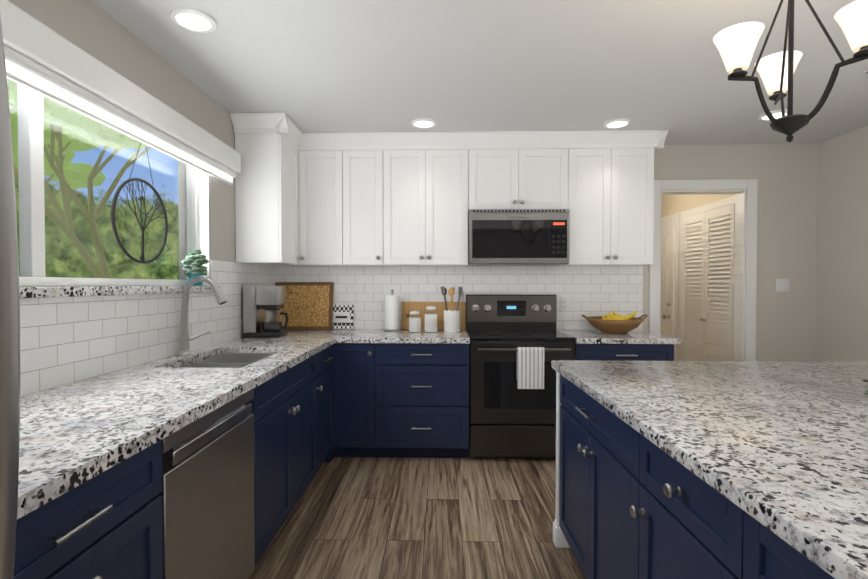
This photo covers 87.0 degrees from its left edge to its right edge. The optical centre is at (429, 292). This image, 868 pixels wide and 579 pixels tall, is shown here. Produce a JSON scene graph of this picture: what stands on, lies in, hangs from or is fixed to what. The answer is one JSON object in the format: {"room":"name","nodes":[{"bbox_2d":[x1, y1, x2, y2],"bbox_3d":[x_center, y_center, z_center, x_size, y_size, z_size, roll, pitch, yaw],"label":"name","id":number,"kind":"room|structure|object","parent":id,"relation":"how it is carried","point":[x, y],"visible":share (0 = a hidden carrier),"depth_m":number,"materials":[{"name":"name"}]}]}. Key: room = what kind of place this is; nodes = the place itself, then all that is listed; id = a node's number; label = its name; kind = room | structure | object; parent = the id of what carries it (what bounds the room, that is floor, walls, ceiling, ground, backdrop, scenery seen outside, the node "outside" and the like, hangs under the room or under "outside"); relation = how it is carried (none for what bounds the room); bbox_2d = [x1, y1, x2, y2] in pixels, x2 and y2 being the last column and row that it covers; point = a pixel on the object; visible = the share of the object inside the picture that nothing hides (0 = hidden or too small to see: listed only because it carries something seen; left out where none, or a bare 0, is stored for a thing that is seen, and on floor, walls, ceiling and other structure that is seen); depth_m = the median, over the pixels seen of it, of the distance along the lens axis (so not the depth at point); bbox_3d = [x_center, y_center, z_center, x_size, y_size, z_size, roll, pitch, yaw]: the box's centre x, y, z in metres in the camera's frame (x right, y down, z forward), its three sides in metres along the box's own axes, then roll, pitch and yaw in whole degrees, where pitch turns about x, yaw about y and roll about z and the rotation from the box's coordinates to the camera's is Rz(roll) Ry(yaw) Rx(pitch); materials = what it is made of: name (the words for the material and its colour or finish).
{"room":"kitchen","nodes":[
{"label":"kitchen","id":0,"kind":"room"},
{"bbox_2d":[8,0,275,395],"bbox_3d":[-1.538,0.051,0.334,0.208,2.480,7.680,0,1,1],"label":"wall","id":1,"kind":"structure","parent":0,"point":[64,340],"depth_m":2.17,"materials":[{"name":"tile"}]},
{"bbox_2d":[7,80,209,285],"bbox_3d":[-1.468,-0.477,1.984,0.128,0.896,1.794,0,1,1],"label":"window","id":2,"kind":"structure","parent":1,"relation":"in","point":[31,177],"depth_m":1.76,"materials":[{"name":"clear glass"}]},
{"bbox_2d":[0,0,240,184],"bbox_3d":[-1.358,-0.823,2.000,0.082,0.228,2.290,0,1,1],"label":"window blind","id":3,"kind":"object","parent":2,"relation":"attached to","point":[45,60],"visible":1,"depth_m":1.85,"materials":[{"name":"white plastic"}]},
{"bbox_2d":[111,142,167,263],"bbox_3d":[-1.440,-0.474,2.293,0.018,0.658,0.425,0,1,1],"label":"suncatcher","id":4,"kind":"object","parent":2,"relation":"hanging from","point":[143,227],"visible":1,"depth_m":2.29,"materials":[{"name":"black metal"}]},
{"bbox_2d":[19,286,219,297],"bbox_3d":[-1.437,-0.008,2.022,0.140,0.039,1.858,0,1,1],"label":"window sill","id":5,"kind":"structure","parent":1,"relation":"attached to","point":[44,292],"depth_m":1.92,"materials":[{"name":"stone"}]},
{"bbox_2d":[181,249,208,285],"bbox_3d":[-1.388,-0.150,2.723,0.111,0.219,0.235,0,1,1],"label":"potted plant","id":6,"kind":"object","parent":5,"relation":"on","point":[192,262],"visible":0.98,"depth_m":2.68,"materials":[{"name":"green plant"}]},
{"bbox_2d":[230,112,305,266],"bbox_3d":[-1.170,-0.728,3.433,0.385,1.024,0.419,0,1,1],"label":"upper cabinet","id":7,"kind":"object","parent":1,"relation":"attached to","point":[270,185],"depth_m":3.23,"materials":[{"name":"white wood"}]},
{"bbox_2d":[248,451,584,578],"bbox_3d":[0.899,1.320,1.618,5.020,0.100,10.320,0,1,1],"label":"floor","id":8,"kind":"structure","parent":0,"point":[469,517],"depth_m":2.48,"materials":[{"name":"brown wood"}]},
{"bbox_2d":[0,16,19,578],"bbox_3d":[-0.971,0.407,0.181,0.909,1.775,0.910,0,1,1],"label":"refrigerator","id":9,"kind":"object","parent":8,"relation":"on","point":[9,370],"visible":1,"depth_m":0.56,"materials":[{"name":"silver metal"}]},
{"bbox_2d":[13,440,162,578],"bbox_3d":[-1.090,0.843,0.979,0.669,0.874,0.641,0,1,1],"label":"base cabinet","id":10,"kind":"object","parent":8,"relation":"on","point":[107,524],"depth_m":1.06,"materials":[{"name":"blue wood"}]},
{"bbox_2d":[17,329,340,518],"bbox_3d":[-1.045,0.362,2.305,0.680,0.040,3.308,0,1,1],"label":"countertop","id":11,"kind":"structure","parent":10,"relation":"on","point":[74,434],"depth_m":1.44,"materials":[{"name":"stone"}]},
{"bbox_2d":[177,276,226,355],"bbox_3d":[-1.234,0.123,2.518,0.274,0.431,0.129,0,1,1],"label":"faucet","id":12,"kind":"object","parent":11,"relation":"on","point":[185,338],"visible":1,"depth_m":2.47,"materials":[{"name":"silver metal"}]},
{"bbox_2d":[243,286,287,337],"bbox_3d":[-1.190,0.136,3.388,0.298,0.375,0.200,0,1,1],"label":"coffee maker","id":13,"kind":"object","parent":11,"relation":"on","point":[258,301],"visible":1,"depth_m":3.29,"materials":[{"name":"black plastic"}]},
{"bbox_2d":[274,282,333,329],"bbox_3d":[-1.072,0.114,3.904,0.500,0.407,0.085,0,1,1],"label":"board","id":14,"kind":"object","parent":11,"relation":"on","point":[308,305],"visible":0.75,"depth_m":3.89,"materials":[{"name":"brown wood"}]},
{"bbox_2d":[158,388,254,578],"bbox_3d":[-1.037,0.833,1.614,0.610,0.874,0.621,0,1,1],"label":"dishwasher","id":15,"kind":"object","parent":8,"relation":"on","point":[207,492],"visible":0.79,"depth_m":1.56,"materials":[{"name":"silver metal"}]},
{"bbox_2d":[201,345,333,500],"bbox_3d":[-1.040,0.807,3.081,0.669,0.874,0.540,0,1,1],"label":"base cabinet","id":16,"kind":"object","parent":8,"relation":"on","point":[292,410],"depth_m":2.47,"materials":[{"name":"blue wood"}]},
{"bbox_2d":[331,343,374,456],"bbox_3d":[-0.552,0.798,3.652,0.317,0.874,0.618,0,1,1],"label":"base cabinet","id":17,"kind":"object","parent":8,"relation":"on","point":[353,365],"depth_m":3.35,"materials":[{"name":"blue wood"}]},
{"bbox_2d":[375,343,468,457],"bbox_3d":[-0.078,0.798,3.641,0.752,0.874,0.618,0,1,1],"label":"base cabinet","id":18,"kind":"object","parent":8,"relation":"on","point":[407,400],"depth_m":3.34,"materials":[{"name":"blue wood"}]},
{"bbox_2d":[333,329,469,342],"bbox_3d":[-0.183,0.340,3.619,0.962,0.040,0.639,0,1,1],"label":"countertop","id":19,"kind":"structure","parent":18,"relation":"on","point":[346,335],"depth_m":3.38,"materials":[{"name":"stone"}]},
{"bbox_2d":[332,305,353,328],"bbox_3d":[-0.751,0.211,3.935,0.200,0.212,0.051,0,1,1],"label":"sign","id":20,"kind":"object","parent":19,"relation":"on","point":[343,316],"visible":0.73,"depth_m":3.92,"materials":[{"name":"white plastic"}]},
{"bbox_2d":[383,289,400,330],"bbox_3d":[-0.309,0.143,3.818,0.150,0.345,0.150,0,1,1],"label":"paper towel","id":21,"kind":"object","parent":19,"relation":"on","point":[392,312],"visible":1,"depth_m":3.77,"materials":[{"name":"white paper"}]},
{"bbox_2d":[408,311,420,331],"bbox_3d":[-0.116,0.232,3.705,0.104,0.171,0.104,0,1,1],"label":"canister","id":22,"kind":"object","parent":19,"relation":"on","point":[414,324],"visible":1,"depth_m":3.67,"materials":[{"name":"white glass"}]},
{"bbox_2d":[424,306,437,331],"bbox_3d":[0.014,0.213,3.701,0.110,0.209,0.110,0,1,1],"label":"canister","id":23,"kind":"object","parent":19,"relation":"on","point":[430,322],"visible":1,"depth_m":3.66,"materials":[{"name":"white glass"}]},
{"bbox_2d":[401,302,465,329],"bbox_3d":[0.038,0.197,3.905,0.550,0.238,0.051,0,1,1],"label":"serving board","id":24,"kind":"object","parent":19,"relation":"on","point":[409,307],"visible":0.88,"depth_m":3.90,"materials":[{"name":"brown wood"}]},
{"bbox_2d":[440,286,462,332],"bbox_3d":[0.183,0.133,3.714,0.189,0.370,0.186,0,1,1],"label":"utensil crock","id":25,"kind":"object","parent":19,"relation":"on","point":[451,319],"visible":1,"depth_m":3.65,"materials":[{"name":"white ceramic"}]},
{"bbox_2d":[466,294,574,458],"bbox_3d":[0.681,0.628,3.577,0.760,1.215,0.686,0,1,1],"label":"range","id":26,"kind":"object","parent":8,"relation":"on","point":[518,343],"visible":0.96,"depth_m":3.32,"materials":[{"name":"black metal"}]},
{"bbox_2d":[517,347,543,388],"bbox_3d":[0.718,0.535,3.250,0.190,0.294,0.036,0,1,1],"label":"towel","id":27,"kind":"object","parent":26,"relation":"hanging from","point":[530,360],"depth_m":3.23,"materials":[{"name":"white fabric"}]},
{"bbox_2d":[557,372,624,578],"bbox_3d":[0.940,0.830,1.769,0.621,0.874,0.960,0,1,1],"label":"base cabinet","id":28,"kind":"object","parent":8,"relation":"on","point":[590,438],"depth_m":1.79,"materials":[{"name":"blue wood"}]},
{"bbox_2d":[575,343,673,360],"bbox_3d":[1.415,0.799,3.605,0.702,0.874,0.618,0,1,1],"label":"base cabinet","id":29,"kind":"object","parent":8,"relation":"on","point":[605,352],"depth_m":3.29,"materials":[{"name":"blue wood"}]},
{"bbox_2d":[557,330,680,343],"bbox_3d":[1.430,0.341,3.583,0.732,0.040,0.635,0,1,1],"label":"countertop","id":30,"kind":"structure","parent":29,"relation":"on","point":[581,336],"depth_m":3.32,"materials":[{"name":"stone"}]},
{"bbox_2d":[582,310,647,333],"bbox_3d":[1.478,0.231,3.657,0.522,0.175,0.442,0,1,1],"label":"fruit bowl","id":31,"kind":"object","parent":30,"relation":"on","point":[614,323],"visible":1,"depth_m":3.55,"materials":[{"name":"wood"}]},
{"bbox_2d":[625,423,712,578],"bbox_3d":[0.925,0.841,1.119,0.621,0.874,0.580,0,1,1],"label":"base cabinet","id":32,"kind":"object","parent":8,"relation":"on","point":[631,503],"depth_m":1.22,"materials":[{"name":"blue wood"}]},
{"bbox_2d":[709,488,834,578],"bbox_3d":[0.909,0.853,0.440,0.621,0.874,1.020,0,1,1],"label":"base cabinet","id":33,"kind":"object","parent":8,"relation":"on","point":[743,547],"depth_m":0.87,"materials":[{"name":"blue wood"}]},
{"bbox_2d":[551,360,867,578],"bbox_3d":[1.553,0.394,0.464,1.958,0.040,3.675,0,1,1],"label":"countertop","id":34,"kind":"structure","parent":33,"relation":"on","point":[779,449],"depth_m":1.20,"materials":[{"name":"stone"}]},
{"bbox_2d":[92,0,867,144],"bbox_3d":[0.899,-1.260,1.574,5.020,0.100,10.320,0,1,1],"label":"ceiling","id":35,"kind":"structure","parent":0,"point":[320,66],"depth_m":2.45,"materials":[{"name":"paint"}]},
{"bbox_2d":[170,7,215,32],"bbox_3d":[-1.051,-1.211,2.041,0.184,0.013,0.184,0,1,1],"label":"recessed light","id":36,"kind":"object","parent":35,"relation":"in","point":[195,20],"visible":0.96,"depth_m":2.02,"materials":[{"name":"white plastic"}]},
{"bbox_2d":[411,118,435,127],"bbox_3d":[-0.040,-1.233,3.337,0.184,0.013,0.184,0,1,1],"label":"recessed light","id":37,"kind":"object","parent":35,"relation":"in","point":[423,123],"visible":0.92,"depth_m":3.32,"materials":[{"name":"white plastic"}]},
{"bbox_2d":[604,118,630,128],"bbox_3d":[1.371,-1.233,3.344,0.184,0.013,0.184,0,1,1],"label":"recessed light","id":38,"kind":"object","parent":35,"relation":"in","point":[617,123],"visible":1,"depth_m":3.33,"materials":[{"name":"white plastic"}]},
{"bbox_2d":[758,110,786,120],"bbox_3d":[2.397,-1.230,3.180,0.184,0.013,0.184,0,1,1],"label":"recessed light","id":39,"kind":"object","parent":35,"relation":"in","point":[776,114],"visible":0.58,"depth_m":3.17,"materials":[{"name":"white plastic"}]},
{"bbox_2d":[713,0,867,142],"bbox_3d":[1.099,-0.840,1.444,0.407,0.734,0.434,0,1,1],"label":"chandelier","id":40,"kind":"object","parent":35,"relation":"hanging from","point":[736,44],"visible":1,"depth_m":1.41,"materials":[{"name":"black metal"}]},
{"bbox_2d":[276,143,819,360],"bbox_3d":[0.950,-0.011,3.973,4.590,2.480,0.133,0,1,1],"label":"wall","id":41,"kind":"structure","parent":0,"point":[812,222],"depth_m":3.88,"materials":[{"name":"paint"}]},
{"bbox_2d":[306,132,349,266],"bbox_3d":[-0.836,-0.734,3.747,0.428,1.024,0.387,0,1,1],"label":"upper cabinet","id":42,"kind":"object","parent":41,"relation":"attached to","point":[336,199],"depth_m":3.62,"materials":[{"name":"white wood"}]},
{"bbox_2d":[350,132,393,265],"bbox_3d":[-0.521,-0.734,3.770,0.442,1.024,0.326,0,1,1],"label":"upper cabinet","id":43,"kind":"object","parent":41,"relation":"attached to","point":[371,153],"depth_m":3.61,"materials":[{"name":"white wood"}]},
{"bbox_2d":[394,132,477,265],"bbox_3d":[-0.025,-0.734,3.758,0.790,1.024,0.326,0,1,1],"label":"upper cabinet","id":44,"kind":"object","parent":41,"relation":"attached to","point":[436,173],"depth_m":3.60,"materials":[{"name":"white wood"}]},
{"bbox_2d":[478,132,569,208],"bbox_3d":[0.699,-0.948,3.737,0.777,0.594,0.326,0,1,1],"label":"upper cabinet","id":45,"kind":"object","parent":41,"relation":"attached to","point":[517,170],"depth_m":3.58,"materials":[{"name":"white wood"}]},
{"bbox_2d":[467,209,569,265],"bbox_3d":[0.698,-0.435,3.707,0.769,0.422,0.389,0,1,1],"label":"microwave","id":46,"kind":"object","parent":45,"relation":"attached to","point":[518,237],"visible":1,"depth_m":3.52,"materials":[{"name":"silver metal"}]},
{"bbox_2d":[560,298,568,310],"bbox_3d":[1.154,0.100,3.900,0.072,0.116,0.008,0,1,1],"label":"wall outlet","id":47,"kind":"object","parent":41,"relation":"attached to","point":[564,304],"visible":1,"depth_m":3.90,"materials":[{"name":"white plastic"}]},
{"bbox_2d":[560,130,657,265],"bbox_3d":[1.388,-0.733,3.724,0.723,1.024,0.326,0,1,1],"label":"upper cabinet","id":48,"kind":"object","parent":41,"relation":"attached to","point":[611,212],"depth_m":3.57,"materials":[{"name":"white wood"}]},
{"bbox_2d":[660,196,734,360],"bbox_3d":[2.733,0.161,5.056,0.110,2.100,2.020,0,1,1],"label":"bifold door","id":49,"kind":"structure","parent":41,"relation":"in","point":[706,282],"depth_m":4.66,"materials":[{"name":"white wood"}]},
{"bbox_2d":[649,179,757,360],"bbox_3d":[2.315,0.137,3.939,0.890,2.185,0.143,0,1,1],"label":"trim","id":50,"kind":"structure","parent":41,"relation":"attached to","point":[745,245],"depth_m":3.87,"materials":[{"name":"white wood"}]},
{"bbox_2d":[776,279,789,292],"bbox_3d":[2.983,-0.059,3.860,0.116,0.116,0.010,0,1,1],"label":"light switch","id":51,"kind":"object","parent":41,"relation":"attached to","point":[782,285],"visible":1,"depth_m":3.86,"materials":[{"name":"white plastic"}]},
{"bbox_2d":[816,125,867,361],"bbox_3d":[3.276,0.054,0.179,0.200,2.480,7.600,0,1,1],"label":"wall","id":52,"kind":"structure","parent":0,"point":[842,194],"depth_m":3.61,"materials":[{"name":"paint"}]},
{"label":"outside","id":53,"kind":"structure","parent":0,"visible":0},
{"bbox_2d":[14,145,178,286],"bbox_3d":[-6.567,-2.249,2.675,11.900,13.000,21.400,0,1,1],"label":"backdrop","id":54,"kind":"structure","parent":53,"point":[134,233],"depth_m":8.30,"materials":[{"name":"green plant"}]},
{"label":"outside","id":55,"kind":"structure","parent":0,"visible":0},
{"bbox_2d":[7,79,151,277],"bbox_3d":[-5.901,-1.218,7.232,5.025,5.392,8.228,0,1,1],"label":"trees","id":56,"kind":"object","parent":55,"point":[53,167],"depth_m":6.58,"materials":[{"name":"green plant"}]}
]}

